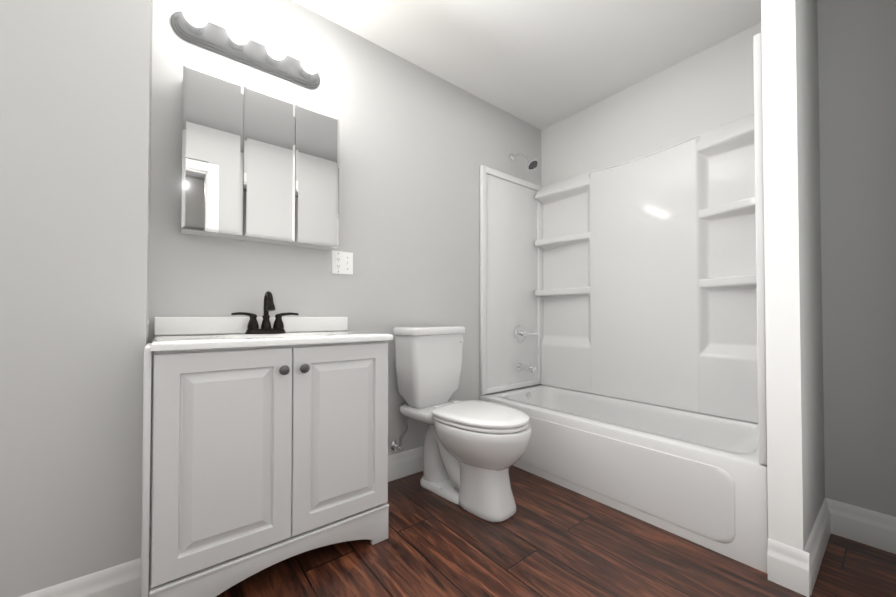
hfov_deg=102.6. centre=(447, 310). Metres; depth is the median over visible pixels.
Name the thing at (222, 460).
door
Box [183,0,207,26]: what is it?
head
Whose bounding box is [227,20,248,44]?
head
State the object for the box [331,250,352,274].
electrical outlet plate
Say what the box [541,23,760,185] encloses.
wall
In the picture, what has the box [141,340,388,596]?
bathroom vanity
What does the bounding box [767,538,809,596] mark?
baseboard
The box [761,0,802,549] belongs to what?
wall
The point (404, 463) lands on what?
baseboard
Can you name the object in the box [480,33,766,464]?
tub surround
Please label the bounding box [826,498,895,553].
baseboard
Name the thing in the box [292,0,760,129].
ceiling
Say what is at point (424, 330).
lid
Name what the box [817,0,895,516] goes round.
wall
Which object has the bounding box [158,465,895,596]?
floor
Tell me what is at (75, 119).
wall
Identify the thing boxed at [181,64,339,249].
upper cabinet
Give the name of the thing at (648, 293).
tub surround
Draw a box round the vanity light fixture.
[171,11,319,88]
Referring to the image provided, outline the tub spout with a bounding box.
[517,363,535,372]
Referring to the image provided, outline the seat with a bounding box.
[432,400,529,433]
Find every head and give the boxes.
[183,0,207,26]
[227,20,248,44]
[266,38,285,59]
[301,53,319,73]
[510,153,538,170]
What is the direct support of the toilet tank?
on the toilet
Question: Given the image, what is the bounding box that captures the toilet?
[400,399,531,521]
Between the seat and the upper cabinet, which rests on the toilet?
the seat
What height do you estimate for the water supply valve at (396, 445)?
0.326 m
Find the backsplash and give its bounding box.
[154,317,347,335]
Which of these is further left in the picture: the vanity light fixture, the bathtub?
the vanity light fixture
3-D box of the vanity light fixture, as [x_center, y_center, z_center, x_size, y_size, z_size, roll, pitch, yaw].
[-0.871,-1.170,1.616,0.600,0.118,0.051,1,-1,-38]
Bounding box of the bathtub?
[480,384,767,573]
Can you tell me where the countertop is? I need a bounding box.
[150,331,392,350]
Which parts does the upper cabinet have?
mirror cabinet door, mirror cabinet door, mirror cabinet door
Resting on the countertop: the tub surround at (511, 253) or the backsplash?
the backsplash
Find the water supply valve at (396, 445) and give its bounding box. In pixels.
[391,417,408,451]
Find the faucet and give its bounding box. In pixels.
[231,291,298,333]
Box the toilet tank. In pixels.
[395,333,463,407]
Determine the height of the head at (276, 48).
0.082 m
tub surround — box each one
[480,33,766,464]
[535,114,757,422]
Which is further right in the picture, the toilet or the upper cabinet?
the toilet
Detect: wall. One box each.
[0,0,152,596]
[148,0,541,455]
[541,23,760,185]
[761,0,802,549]
[795,0,824,549]
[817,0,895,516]
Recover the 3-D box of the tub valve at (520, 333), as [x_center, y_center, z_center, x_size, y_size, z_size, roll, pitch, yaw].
[0.593,0.175,2.727,0.182,0.132,0.079,1,-1,-38]
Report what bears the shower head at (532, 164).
attached to the wall at (418, 146)
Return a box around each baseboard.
[19,558,140,596]
[388,446,422,481]
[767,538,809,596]
[803,498,830,594]
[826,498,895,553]
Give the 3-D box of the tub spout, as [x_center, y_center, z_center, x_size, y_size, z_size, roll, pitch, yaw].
[0.593,0.420,2.683,0.060,0.073,0.142,1,-1,-38]
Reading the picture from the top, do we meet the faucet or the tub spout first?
the faucet
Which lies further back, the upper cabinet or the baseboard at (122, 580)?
the upper cabinet
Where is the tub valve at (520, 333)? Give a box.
[514,325,536,341]
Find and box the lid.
[393,326,465,335]
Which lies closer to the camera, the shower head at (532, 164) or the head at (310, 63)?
the head at (310, 63)
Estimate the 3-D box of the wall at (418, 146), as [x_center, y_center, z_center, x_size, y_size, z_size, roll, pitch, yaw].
[-0.189,-0.267,2.258,2.595,2.470,0.120,1,-1,-38]
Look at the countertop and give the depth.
1.28 m
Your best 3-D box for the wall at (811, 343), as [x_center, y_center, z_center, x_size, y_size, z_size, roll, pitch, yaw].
[1.508,-0.278,1.531,0.845,2.470,0.090,1,-1,-38]
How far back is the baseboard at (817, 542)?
1.35 m

